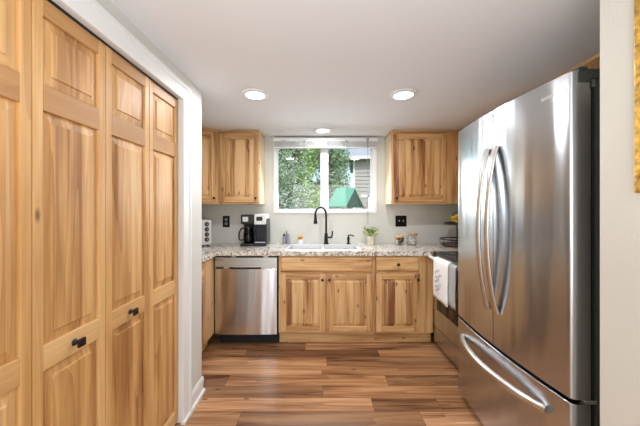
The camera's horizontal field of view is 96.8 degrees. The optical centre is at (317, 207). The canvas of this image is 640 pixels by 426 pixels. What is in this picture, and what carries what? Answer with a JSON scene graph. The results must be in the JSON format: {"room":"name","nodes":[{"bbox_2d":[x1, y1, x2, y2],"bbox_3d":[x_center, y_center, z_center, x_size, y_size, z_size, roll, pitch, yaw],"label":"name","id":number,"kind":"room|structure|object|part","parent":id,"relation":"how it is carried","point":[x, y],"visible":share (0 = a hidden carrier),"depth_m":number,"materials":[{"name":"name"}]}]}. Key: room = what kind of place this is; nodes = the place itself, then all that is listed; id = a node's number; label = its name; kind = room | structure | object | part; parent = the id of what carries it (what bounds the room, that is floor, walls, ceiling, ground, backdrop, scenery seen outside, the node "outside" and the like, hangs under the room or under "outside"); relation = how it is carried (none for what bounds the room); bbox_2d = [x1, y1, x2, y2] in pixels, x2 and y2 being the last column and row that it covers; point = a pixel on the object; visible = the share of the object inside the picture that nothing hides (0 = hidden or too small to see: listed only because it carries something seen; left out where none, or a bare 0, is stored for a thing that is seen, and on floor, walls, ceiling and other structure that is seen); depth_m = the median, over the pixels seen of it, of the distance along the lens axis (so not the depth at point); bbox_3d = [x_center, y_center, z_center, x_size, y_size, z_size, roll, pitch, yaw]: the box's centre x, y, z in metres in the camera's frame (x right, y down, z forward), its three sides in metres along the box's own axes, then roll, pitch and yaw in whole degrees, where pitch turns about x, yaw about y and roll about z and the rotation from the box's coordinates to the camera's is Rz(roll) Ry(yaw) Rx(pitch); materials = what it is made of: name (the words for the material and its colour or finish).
{"room":"kitchen","nodes":[
{"label":"kitchen","id":0,"kind":"room"},
{"bbox_2d":[96,0,201,389],"bbox_3d":[-1.255,0.245,-0.375,0.830,2.170,4.850,0,0,0],"label":"wall","id":1,"kind":"structure","parent":0,"point":[108,5],"depth_m":1.95,"materials":[{"name":"white paint"}]},
{"bbox_2d":[0,0,104,425],"bbox_3d":[-0.861,0.324,0.855,0.059,1.972,0.594,0,0,0],"label":"door","id":2,"kind":"structure","parent":1,"relation":"in","point":[52,69],"depth_m":0.92,"materials":[{"name":"brown wood"}]},
{"bbox_3d":[-0.872,-0.499,0.707,0.018,0.220,0.238,0,0,0],"label":"panel","id":3,"kind":"part","parent":2,"relation":"part of","materials":[{"name":"brown wood"}]},
{"bbox_3d":[-0.872,0.064,0.707,0.018,0.748,0.238,0,0,0],"label":"panel","id":4,"kind":"part","parent":2,"relation":"part of","materials":[{"name":"brown wood"}]},
{"bbox_3d":[-0.872,0.874,0.707,0.018,0.723,0.238,0,0,0],"label":"panel","id":5,"kind":"part","parent":2,"relation":"part of","materials":[{"name":"brown wood"}]},
{"bbox_3d":[-0.872,-0.499,1.005,0.018,0.220,0.233,0,0,0],"label":"panel","id":6,"kind":"part","parent":2,"relation":"part of","materials":[{"name":"brown wood"}]},
{"bbox_3d":[-0.872,0.064,1.005,0.018,0.748,0.233,0,0,0],"label":"panel","id":7,"kind":"part","parent":2,"relation":"part of","materials":[{"name":"brown wood"}]},
{"bbox_3d":[-0.872,0.874,1.005,0.018,0.723,0.233,0,0,0],"label":"panel","id":8,"kind":"part","parent":2,"relation":"part of","materials":[{"name":"brown wood"}]},
{"bbox_3d":[-0.847,0.475,1.005,0.031,0.029,0.029,0,0,0],"label":"knob","id":9,"kind":"part","parent":2,"relation":"part of","materials":[{"name":"black metal"}]},
{"bbox_2d":[47,0,177,99],"bbox_3d":[-0.878,-0.670,1.130,0.024,0.012,1.250,0,0,0],"label":"trim","id":10,"kind":"structure","parent":1,"relation":"attached to","point":[50,1],"depth_m":1.15,"materials":[{"name":"black metal"}]},
{"bbox_2d":[52,0,191,422],"bbox_3d":[-0.890,0.282,1.130,0.144,2.096,1.432,0,0,0],"label":"trim","id":11,"kind":"structure","parent":1,"relation":"attached to","point":[89,13],"depth_m":1.75,"materials":[{"name":"white paint"}]},
{"bbox_2d":[105,46,177,425],"bbox_3d":[-0.861,0.324,1.454,0.059,1.972,0.597,0,0,0],"label":"door","id":12,"kind":"structure","parent":1,"relation":"in","point":[141,118],"depth_m":1.38,"materials":[{"name":"brown wood"}]},
{"bbox_3d":[-0.872,-0.499,1.303,0.018,0.220,0.235,0,0,0],"label":"panel","id":13,"kind":"part","parent":12,"relation":"part of","materials":[{"name":"brown wood"}]},
{"bbox_3d":[-0.872,0.064,1.303,0.018,0.748,0.235,0,0,0],"label":"panel","id":14,"kind":"part","parent":12,"relation":"part of","materials":[{"name":"brown wood"}]},
{"bbox_3d":[-0.872,0.874,1.303,0.018,0.723,0.235,0,0,0],"label":"panel","id":15,"kind":"part","parent":12,"relation":"part of","materials":[{"name":"brown wood"}]},
{"bbox_3d":[-0.847,0.475,1.303,0.031,0.029,0.029,0,0,0],"label":"knob","id":16,"kind":"part","parent":12,"relation":"part of","materials":[{"name":"black metal"}]},
{"bbox_3d":[-0.872,-0.499,1.603,0.018,0.220,0.239,0,0,0],"label":"panel","id":17,"kind":"part","parent":12,"relation":"part of","materials":[{"name":"brown wood"}]},
{"bbox_3d":[-0.872,0.064,1.603,0.018,0.748,0.239,0,0,0],"label":"panel","id":18,"kind":"part","parent":12,"relation":"part of","materials":[{"name":"brown wood"}]},
{"bbox_3d":[-0.872,0.874,1.603,0.018,0.723,0.239,0,0,0],"label":"panel","id":19,"kind":"part","parent":12,"relation":"part of","materials":[{"name":"brown wood"}]},
{"bbox_2d":[181,408,192,424],"bbox_3d":[-0.828,1.319,1.796,0.027,0.022,0.117,0,0,0],"label":"trim","id":20,"kind":"structure","parent":1,"relation":"attached to","point":[191,412],"depth_m":1.77,"materials":[{"name":"white paint"}]},
{"bbox_2d":[192,376,205,410],"bbox_3d":[-0.918,1.274,1.960,0.204,0.112,0.227,0,0,0],"label":"baseboard","id":21,"kind":"structure","parent":1,"relation":"attached to","point":[199,390],"depth_m":1.96,"materials":[{"name":"white paint"}]},
{"bbox_2d":[175,320,483,425],"bbox_3d":[0.061,1.390,0.287,3.758,0.120,6.374,0,0,0],"label":"floor","id":22,"kind":"structure","parent":0,"point":[281,383],"depth_m":2.12,"materials":[{"name":"brown wood"}]},
{"bbox_2d":[202,257,213,350],"bbox_3d":[-1.309,0.896,2.411,0.704,0.868,0.690,0,0,0],"label":"base cabinet","id":23,"kind":"object","parent":22,"relation":"on","point":[208,265],"visible":0.1,"depth_m":2.58,"materials":[{"name":"brown wood"}]},
{"bbox_3d":[-0.996,0.543,2.276,0.020,0.141,0.390,0,0,0],"label":"drawer","id":24,"kind":"part","parent":23,"relation":"part of","materials":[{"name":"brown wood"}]},
{"bbox_3d":[-0.996,0.915,2.276,0.020,0.558,0.390,0,0,0],"label":"door","id":25,"kind":"part","parent":23,"relation":"part of","materials":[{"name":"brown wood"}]},
{"bbox_2d":[215,256,278,342],"bbox_3d":[-0.695,0.896,3.025,0.616,0.867,0.624,0,0,0],"label":"dishwasher","id":26,"kind":"object","parent":22,"relation":"on","point":[246,287],"visible":0.99,"depth_m":2.73,"materials":[{"name":"silver metal"}]},
{"bbox_3d":[-0.702,0.565,2.726,0.321,0.014,0.026,0,0,0],"label":"handle","id":27,"kind":"part","parent":26,"relation":"part of","materials":[{"name":"silver metal"}]},
{"bbox_3d":[-0.694,0.531,2.750,0.596,0.106,0.050,0,0,0],"label":"control panel","id":28,"kind":"part","parent":26,"relation":"part of","materials":[{"name":"silver metal"}]},
{"bbox_3d":[-0.679,1.286,2.817,0.585,0.088,0.020,0,0,0],"label":"kick plate","id":29,"kind":"part","parent":26,"relation":"part of","materials":[{"name":"black metal"}]},
{"bbox_2d":[279,256,374,341],"bbox_3d":[0.086,0.896,3.037,0.937,0.868,0.660,0,0,0],"label":"base cabinet","id":30,"kind":"object","parent":22,"relation":"on","point":[322,298],"visible":0.91,"depth_m":2.74,"materials":[{"name":"brown wood"}]},
{"bbox_3d":[-0.145,0.915,2.747,0.430,0.558,0.020,0,0,0],"label":"door","id":31,"kind":"part","parent":30,"relation":"part of","materials":[{"name":"brown wood"}]},
{"bbox_3d":[-0.145,0.915,2.746,0.334,0.462,0.016,0,0,0],"label":"panel","id":32,"kind":"part","parent":30,"relation":"part of","materials":[{"name":"brown wood"}]},
{"bbox_3d":[0.088,0.473,2.767,0.861,0.023,0.019,0,0,0],"label":"rail","id":33,"kind":"part","parent":30,"relation":"part of","materials":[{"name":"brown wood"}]},
{"bbox_3d":[0.088,0.624,2.767,0.861,0.032,0.019,0,0,0],"label":"rail","id":34,"kind":"part","parent":30,"relation":"part of","materials":[{"name":"brown wood"}]},
{"bbox_3d":[0.088,1.196,2.767,0.861,0.032,0.019,0,0,0],"label":"rail","id":35,"kind":"part","parent":30,"relation":"part of","materials":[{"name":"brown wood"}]},
{"bbox_2d":[202,243,457,261],"bbox_3d":[0.085,0.439,2.716,3.506,0.042,1.304,0,0,0],"label":"countertop","id":36,"kind":"structure","parent":30,"relation":"on","point":[214,249],"depth_m":2.79,"materials":[{"name":"stone"}]},
{"bbox_2d":[202,219,210,245],"bbox_3d":[-1.401,0.275,3.096,0.400,0.285,0.279,0,0,-40],"label":"toaster oven","id":37,"kind":"object","parent":36,"relation":"on","point":[206,224],"visible":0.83,"depth_m":3.10,"materials":[{"name":"white metal"}]},
{"bbox_2d":[238,214,269,245],"bbox_3d":[-0.720,0.242,3.192,0.325,0.350,0.217,0,0,0],"label":"coffee maker","id":38,"kind":"object","parent":36,"relation":"on","point":[256,227],"visible":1,"depth_m":3.10,"materials":[{"name":"black plastic"}]},
{"bbox_3d":[-0.847,0.290,3.142,0.071,0.154,0.022,0,0,-11],"label":"carafe handle","id":39,"kind":"part","parent":38,"relation":"part of","materials":[{"name":"black plastic"}]},
{"bbox_3d":[-0.630,0.124,3.194,0.132,0.114,0.212,0,0,0],"label":"pod lid","id":40,"kind":"part","parent":38,"relation":"part of","materials":[{"name":"white plastic"}]},
{"bbox_2d":[282,234,285,243],"bbox_3d":[-0.395,0.358,3.315,0.040,0.118,0.040,0,0,0],"label":"glass shaker","id":41,"kind":"object","parent":36,"relation":"on","point":[284,235],"visible":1,"depth_m":3.30,"materials":[{"name":"glass"}]},
{"bbox_2d":[297,239,303,243],"bbox_3d":[-0.205,0.392,3.310,0.074,0.052,0.073,0,0,0],"label":"jar","id":42,"kind":"object","parent":36,"relation":"on","point":[299,241],"visible":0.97,"depth_m":3.28,"materials":[{"name":"white ceramic"}]},
{"bbox_2d":[285,244,360,249],"bbox_3d":[0.052,0.506,3.040,0.755,0.188,0.480,0,0,0],"label":"sink","id":43,"kind":"object","parent":36,"relation":"in","point":[290,246],"visible":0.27,"depth_m":3.20,"materials":[{"name":"white ceramic"}]},
{"bbox_3d":[-0.131,0.508,3.018,0.332,0.182,0.375,0,0,0],"label":"bowl","id":44,"kind":"part","parent":43,"relation":"part of","materials":[{"name":"white ceramic"}]},
{"bbox_3d":[0.236,0.508,3.018,0.332,0.182,0.375,0,0,0],"label":"bowl","id":45,"kind":"part","parent":43,"relation":"part of","materials":[{"name":"white ceramic"}]},
{"bbox_2d":[347,234,353,243],"bbox_3d":[0.368,0.355,3.232,0.091,0.112,0.043,0,0,34],"label":"soap dispenser","id":46,"kind":"object","parent":43,"relation":"on","point":[348,237],"visible":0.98,"depth_m":3.23,"materials":[{"name":"black metal"}]},
{"bbox_2d":[313,206,332,243],"bbox_3d":[0.061,0.197,3.244,0.226,0.430,0.063,0,0,0],"label":"kitchen faucet","id":47,"kind":"object","parent":36,"relation":"on","point":[326,237],"visible":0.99,"depth_m":3.23,"materials":[{"name":"black metal"}]},
{"bbox_3d":[0.031,0.137,3.239,0.147,0.310,0.025,0,0,-5],"label":"spout","id":48,"kind":"part","parent":47,"relation":"part of","materials":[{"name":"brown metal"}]},
{"bbox_2d":[363,226,378,244],"bbox_3d":[0.610,0.309,3.238,0.201,0.216,0.187,0,0,0],"label":"potted plant","id":49,"kind":"object","parent":36,"relation":"on","point":[370,239],"visible":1,"depth_m":3.21,"materials":[{"name":"green plant"}]},
{"bbox_3d":[0.604,0.367,3.235,0.094,0.100,0.094,0,0,0],"label":"pot","id":50,"kind":"part","parent":49,"relation":"part of","materials":[{"name":"beige ceramic"}]},
{"bbox_2d":[439,212,457,246],"bbox_3d":[1.533,0.230,3.130,0.358,0.376,0.358,0,0,0],"label":"tiered tray","id":51,"kind":"object","parent":36,"relation":"on","point":[452,243],"visible":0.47,"depth_m":3.12,"materials":[{"name":"black metal"}]},
{"bbox_3d":[1.533,0.367,3.130,0.358,0.064,0.358,0,0,0],"label":"rail","id":52,"kind":"part","parent":51,"relation":"part of","materials":[{"name":"black metal"}]},
{"bbox_2d":[450,214,457,222],"bbox_3d":[1.540,0.081,3.098,0.176,0.186,0.089,0,0,0],"label":"banana bunch","id":53,"kind":"object","parent":51,"relation":"on","point":[455,217],"visible":0.33,"depth_m":3.07,"materials":[{"name":"yellow food"}]},
{"bbox_3d":[1.533,0.269,3.130,0.014,0.250,0.013,0,0,0],"label":"post","id":54,"kind":"part","parent":51,"relation":"part of","materials":[{"name":"black metal"}]},
{"bbox_3d":[0.302,0.915,2.747,0.441,0.558,0.020,0,0,0],"label":"door","id":55,"kind":"part","parent":30,"relation":"part of","materials":[{"name":"brown wood"}]},
{"bbox_3d":[0.302,0.915,2.746,0.345,0.462,0.016,0,0,0],"label":"panel","id":56,"kind":"part","parent":30,"relation":"part of","materials":[{"name":"brown wood"}]},
{"bbox_2d":[374,256,419,341],"bbox_3d":[0.769,0.896,3.037,0.426,0.868,0.660,0,0,0],"label":"base cabinet","id":57,"kind":"object","parent":22,"relation":"on","point":[397,278],"visible":0.89,"depth_m":2.74,"materials":[{"name":"brown wood"}]},
{"bbox_3d":[0.761,0.473,2.767,0.351,0.023,0.019,0,0,0],"label":"rail","id":58,"kind":"part","parent":57,"relation":"part of","materials":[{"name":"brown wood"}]},
{"bbox_3d":[0.761,0.624,2.767,0.351,0.032,0.019,0,0,0],"label":"rail","id":59,"kind":"part","parent":57,"relation":"part of","materials":[{"name":"brown wood"}]},
{"bbox_3d":[0.761,1.196,2.767,0.351,0.032,0.019,0,0,0],"label":"rail","id":60,"kind":"part","parent":57,"relation":"part of","materials":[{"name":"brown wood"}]},
{"bbox_3d":[0.772,0.543,2.747,0.408,0.141,0.020,0,0,0],"label":"drawer","id":61,"kind":"part","parent":57,"relation":"part of","materials":[{"name":"brown wood"}]},
{"bbox_3d":[0.772,0.915,2.747,0.420,0.558,0.020,0,0,0],"label":"door","id":62,"kind":"part","parent":57,"relation":"part of","materials":[{"name":"brown wood"}]},
{"bbox_3d":[0.772,0.915,2.746,0.324,0.462,0.016,0,0,0],"label":"panel","id":63,"kind":"part","parent":57,"relation":"part of","materials":[{"name":"brown wood"}]},
{"bbox_2d":[416,256,433,341],"bbox_3d":[1.372,0.896,3.062,0.800,0.868,0.610,0,0,0],"label":"base cabinet","id":64,"kind":"object","parent":22,"relation":"on","point":[425,263],"visible":0.48,"depth_m":2.76,"materials":[{"name":"brown wood"}]},
{"bbox_2d":[428,251,459,366],"bbox_3d":[1.435,0.800,2.390,0.790,1.060,0.728,0,0,0],"label":"electric stove","id":65,"kind":"object","parent":22,"relation":"on","point":[445,318],"visible":0.2,"depth_m":2.48,"materials":[{"name":"silver metal"}]},
{"bbox_2d":[433,257,457,310],"bbox_3d":[1.046,0.609,2.328,0.082,0.352,0.393,0,0,0],"label":"dish towel","id":66,"kind":"object","parent":65,"relation":"hanging from","point":[445,275],"visible":0.98,"depth_m":2.28,"materials":[{"name":"grey fabric"}]},
{"bbox_2d":[435,270,440,291],"bbox_3d":[1.006,0.611,2.383,0.003,0.206,0.127,0,0,0],"label":"print","id":67,"kind":"object","parent":66,"relation":"attached to","point":[438,272],"depth_m":2.39,"materials":[{"name":"grey fabric"}]},
{"bbox_2d":[433,251,457,262],"bbox_3d":[1.440,0.430,2.390,0.660,0.024,0.728,0,0,0],"label":"cooktop","id":68,"kind":"object","parent":65,"relation":"in","point":[451,256],"depth_m":2.55,"materials":[{"name":"black ceramic"}]},
{"bbox_3d":[1.137,0.819,2.390,0.029,0.623,0.724,0,0,0],"label":"oven door","id":69,"kind":"part","parent":65,"relation":"part of","materials":[{"name":"silver metal"}]},
{"bbox_3d":[1.137,0.473,2.390,0.029,0.062,0.724,0,0,0],"label":"panel","id":70,"kind":"part","parent":65,"relation":"part of","materials":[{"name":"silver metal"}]},
{"bbox_3d":[1.137,1.210,2.390,0.027,0.149,0.724,0,0,0],"label":"drawer","id":71,"kind":"part","parent":65,"relation":"part of","materials":[{"name":"silver metal"}]},
{"bbox_2d":[458,67,599,425],"bbox_3d":[1.328,0.388,1.560,0.894,1.885,0.921,0,0,0],"label":"refrigerator","id":72,"kind":"object","parent":22,"relation":"on","point":[529,167],"visible":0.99,"depth_m":1.28,"materials":[{"name":"grey metal"}]},
{"bbox_3d":[1.016,0.107,1.794,0.104,1.290,0.452,0,0,0],"label":"door","id":73,"kind":"part","parent":72,"relation":"part of","materials":[{"name":"silver metal"}]},
{"bbox_3d":[0.928,0.117,1.605,0.081,0.902,0.046,0,0,0],"label":"handle","id":74,"kind":"part","parent":72,"relation":"part of","materials":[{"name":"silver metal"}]},
{"bbox_3d":[0.928,0.117,1.525,0.081,0.902,0.046,0,0,0],"label":"handle","id":75,"kind":"part","parent":72,"relation":"part of","materials":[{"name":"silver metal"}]},
{"bbox_3d":[0.935,0.862,1.563,0.109,0.035,0.718,0,0,0],"label":"handle","id":76,"kind":"part","parent":72,"relation":"part of","materials":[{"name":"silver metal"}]},
{"bbox_3d":[1.016,1.019,1.565,0.104,0.498,0.910,0,0,0],"label":"freezer drawer","id":77,"kind":"part","parent":72,"relation":"part of","materials":[{"name":"silver metal"}]},
{"bbox_3d":[1.016,0.107,1.336,0.104,1.290,0.452,0,0,0],"label":"door","id":78,"kind":"part","parent":72,"relation":"part of","materials":[{"name":"silver metal"}]},
{"bbox_2d":[202,137,457,319],"bbox_3d":[0.085,0.245,3.430,3.710,2.170,0.120,0,0,0],"label":"wall","id":79,"kind":"structure","parent":0,"point":[426,220],"depth_m":3.37,"materials":[{"name":"white paint"}]},
{"bbox_2d":[202,127,217,203],"bbox_3d":[-1.374,-0.441,3.057,0.586,0.796,0.621,0,0,0],"label":"upper cabinet","id":80,"kind":"object","parent":79,"relation":"attached to","point":[209,136],"visible":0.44,"depth_m":2.99,"materials":[{"name":"brown wood"}]},
{"bbox_3d":[-1.222,-0.429,2.908,0.273,0.632,0.016,0,0,-45],"label":"panel","id":81,"kind":"part","parent":80,"relation":"part of","materials":[{"name":"brown wood"}]},
{"bbox_3d":[-1.374,-0.828,3.057,0.586,0.024,0.621,0,0,0],"label":"trim","id":82,"kind":"part","parent":80,"relation":"part of","materials":[{"name":"brown wood"}]},
{"bbox_2d":[223,216,229,226],"bbox_3d":[-1.088,0.160,3.365,0.082,0.134,0.008,0,0,0],"label":"electrical outlet","id":83,"kind":"object","parent":79,"relation":"attached to","point":[226,219],"visible":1,"depth_m":3.36,"materials":[{"name":"black plastic"}]},
{"bbox_2d":[218,130,264,203],"bbox_3d":[-0.855,-0.441,3.191,0.447,0.796,0.352,0,0,0],"label":"upper cabinet","id":84,"kind":"object","parent":79,"relation":"attached to","point":[241,153],"visible":1,"depth_m":3.05,"materials":[{"name":"brown wood"}]},
{"bbox_3d":[-0.856,-0.795,3.075,0.355,0.040,0.018,0,0,0],"label":"rail","id":85,"kind":"part","parent":84,"relation":"part of","materials":[{"name":"brown wood"}]},
{"bbox_3d":[-0.856,-0.063,3.075,0.355,0.040,0.018,0,0,0],"label":"rail","id":86,"kind":"part","parent":84,"relation":"part of","materials":[{"name":"brown wood"}]},
{"bbox_3d":[-0.847,-0.429,3.054,0.322,0.632,0.016,0,0,0],"label":"panel","id":87,"kind":"part","parent":84,"relation":"part of","materials":[{"name":"brown wood"}]},
{"bbox_3d":[-0.855,-0.828,3.210,0.447,0.024,0.314,0,0,0],"label":"trim","id":88,"kind":"part","parent":84,"relation":"part of","materials":[{"name":"brown wood"}]},
{"bbox_2d":[273,142,376,212],"bbox_3d":[0.084,-0.379,3.414,1.223,0.882,0.112,0,0,0],"label":"window","id":89,"kind":"structure","parent":79,"relation":"in","point":[324,153],"depth_m":3.38,"materials":[{"name":"white plastic"}]},
{"bbox_3d":[-0.224,-0.378,3.415,0.533,0.808,0.030,0,0,0],"label":"sash","id":90,"kind":"part","parent":89,"relation":"part of","materials":[{"name":"clear glass"}]},
{"bbox_2d":[273,138,377,148],"bbox_3d":[0.086,-0.315,3.319,1.218,1.010,0.062,0,0,0],"label":"window blind","id":91,"kind":"object","parent":89,"relation":"attached to","point":[279,143],"visible":1,"depth_m":3.31,"materials":[{"name":"white plastic"}]},
{"bbox_3d":[0.086,-0.706,3.326,1.198,0.016,0.042,0,0,0],"label":"rail","id":92,"kind":"part","parent":91,"relation":"part of","materials":[{"name":"white plastic"}]},
{"bbox_3d":[0.379,-0.378,3.428,0.532,0.808,0.030,0,0,0],"label":"sash","id":93,"kind":"part","parent":89,"relation":"part of","materials":[{"name":"clear glass"}]},
{"bbox_2d":[395,216,406,226],"bbox_3d":[0.984,0.155,3.361,0.132,0.130,0.018,0,0,0],"label":"light switch","id":94,"kind":"object","parent":79,"relation":"attached to","point":[400,221],"visible":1,"depth_m":3.36,"materials":[{"name":"black plastic"}]},
{"bbox_2d":[385,130,458,203],"bbox_3d":[1.154,-0.441,3.191,0.722,0.796,0.352,0,0,0],"label":"upper cabinet","id":95,"kind":"object","parent":79,"relation":"attached to","point":[421,166],"visible":0.94,"depth_m":3.05,"materials":[{"name":"brown wood"}]},
{"bbox_3d":[1.095,-0.795,3.075,0.525,0.040,0.018,0,0,0],"label":"rail","id":96,"kind":"part","parent":95,"relation":"part of","materials":[{"name":"brown wood"}]},
{"bbox_3d":[1.095,-0.063,3.075,0.525,0.040,0.018,0,0,0],"label":"rail","id":97,"kind":"part","parent":95,"relation":"part of","materials":[{"name":"brown wood"}]},
{"bbox_3d":[1.096,-0.429,3.054,0.474,0.632,0.016,0,0,0],"label":"panel","id":98,"kind":"part","parent":95,"relation":"part of","materials":[{"name":"brown wood"}]},
{"bbox_3d":[1.096,-0.429,3.055,0.570,0.728,0.020,0,0,0],"label":"door","id":99,"kind":"part","parent":95,"relation":"part of","materials":[{"name":"brown wood"}]},
{"bbox_3d":[1.154,-0.828,3.210,0.722,0.024,0.314,0,0,0],"label":"trim","id":100,"kind":"part","parent":95,"relation":"part of","materials":[{"name":"brown wood"}]},
{"bbox_2d":[110,0,599,136],"bbox_3d":[0.085,-0.890,0.295,3.710,0.100,6.390,0,0,0],"label":"ceiling","id":101,"kind":"structure","parent":0,"point":[336,65],"depth_m":1.53,"materials":[{"name":"white paint"}]},
{"bbox_2d":[241,88,268,99],"bbox_3d":[-0.463,-0.833,2.090,0.196,0.014,0.196,0,0,0],"label":"recessed light","id":102,"kind":"object","parent":101,"relation":"in","point":[251,93],"visible":1,"depth_m":2.07,"materials":[{"name":"white paint"}]},
{"bbox_2d":[245,92,264,98],"bbox_3d":[-0.463,-0.829,2.090,0.139,0.003,0.139,0,0,0],"label":"diffuser","id":103,"kind":"object","parent":102,"relation":"attached to","point":[249,95],"depth_m":2.09,"materials":[{"name":"white plastic"}]},
{"bbox_2d":[314,127,331,132],"bbox_3d":[0.055,-0.833,3.050,0.196,0.014,0.196,0,0,0],"label":"recessed light","id":104,"kind":"object","parent":101,"relation":"in","point":[320,129],"visible":1,"depth_m":3.03,"materials":[{"name":"white paint"}]},
{"bbox_2d":[317,129,328,132],"bbox_3d":[0.055,-0.829,3.050,0.139,0.003,0.139,0,0,0],"label":"diffuser","id":105,"kind":"object","parent":104,"relation":"attached to","point":[318,130],"depth_m":3.05,"materials":[{"name":"white plastic"}]},
{"bbox_2d":[390,88,416,99],"bbox_3d":[0.627,-0.833,2.090,0.196,0.014,0.196,0,0,0],"label":"recessed light","id":106,"kind":"object","parent":101,"relation":"in","point":[406,93],"visible":1,"depth_m":2.07,"materials":[{"name":"white paint"}]},
{"bbox_2d":[393,92,412,98],"bbox_3d":[0.627,-0.829,2.090,0.139,0.003,0.139,0,0,0],"label":"diffuser","id":107,"kind":"object","parent":106,"relation":"attached to","point":[396,95],"depth_m":2.09,"materials":[{"name":"white plastic"}]},
{"bbox_2d":[600,0,639,425],"bbox_3d":[1.385,0.245,-0.931,0.910,2.170,3.737,0,0,0],"label":"wall partition","id":108,"kind":"structure","parent":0,"point":[619,203],"depth_m":0.88,"materials":[{"name":"white paint"}]},
{"bbox_2d":[534,53,599,88],"bbox_3d":[1.673,-0.710,1.510,0.325,0.260,1.040,0,0,0],"label":"upper cabinet","id":109,"kind":"object","parent":108,"relation":"attached to","point":[593,62],"visible":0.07,"depth_m":1.59,"materials":[{"name":"brown wood"}]},
{"bbox_3d":[1.540,-0.795,1.510,0.018,0.040,0.980,0,0,0],"label":"rail","id":110,"kind":"part","parent":109,"relation":"part of","materials":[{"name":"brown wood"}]},
{"bbox_3d":[1.520,-0.698,1.765,0.020,0.191,0.490,0,0,0],"label":"door","id":111,"kind":"part","parent":109,"relation":"part of","materials":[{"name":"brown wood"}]},
{"bbox_2d":[634,0,639,192],"bbox_3d":[0.919,-0.370,0.560,0.022,0.656,0.518,0,0,0],"label":"picture frame","id":112,"kind":"object","parent":108,"relation":"attached to","point":[636,2],"visible":1,"depth_m":0.81,"materials":[{"name":"gold metal"}]},
{"label":"outside","id":113,"kind":"structure","parent":0,"visible":0},
{"bbox_3d":[1.000,1.580,16.885,30.000,0.200,26.230,0,0,0],"label":"ground","id":114,"kind":"structure","parent":113,"visible":0},
{"bbox_2d":[279,149,312,208],"bbox_3d":[-1.756,-1.092,9.333,3.226,5.153,2.053,0,0,0],"label":"tree","id":115,"kind":"object","parent":114,"relation":"on","point":[288,166],"visible":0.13,"depth_m":9.20,"materials":[{"name":"green plant"}]},
{"bbox_2d":[279,149,319,208],"bbox_3d":[-2.728,-2.174,19.487,7.333,7.579,3.570,0,0,0],"label":"tree","id":116,"kind":"object","parent":114,"relation":"on","point":[311,181],"visible":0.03,"depth_m":19.27,"materials":[{"name":"green plant"}]},
{"bbox_2d":[279,149,329,208],"bbox_3d":[-0.868,-1.804,11.578,3.327,6.576,2.409,0,0,0],"label":"tree","id":117,"kind":"object","parent":114,"relation":"on","point":[308,173],"visible":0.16,"depth_m":11.44,"materials":[{"name":"green plant"}]},
{"bbox_2d":[302,149,351,208],"bbox_3d":[0.396,-1.675,14.282,2.692,6.317,2.370,0,0,5],"label":"tree","id":118,"kind":"object","parent":114,"relation":"on","point":[337,157],"visible":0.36,"depth_m":13.91,"materials":[{"name":"green plant"}]},
{"bbox_2d":[329,188,369,208],"bbox_3d":[0.787,0.460,7.803,1.215,2.040,1.595,0,0,0],"label":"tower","id":119,"kind":"structure","parent":114,"relation":"on","point":[347,198],"depth_m":7.53,"materials":[{"name":"green fabric"}]},
{"bbox_2d":[348,149,369,208],"bbox_3d":[5.152,-1.270,18.052,6.330,5.500,6.850,0,0,8],"label":"neighbor house","id":120,"kind":"structure","parent":114,"relation":"on","point":[359,162],"depth_m":15.44,"materials":[{"name":"grey"}]}
]}

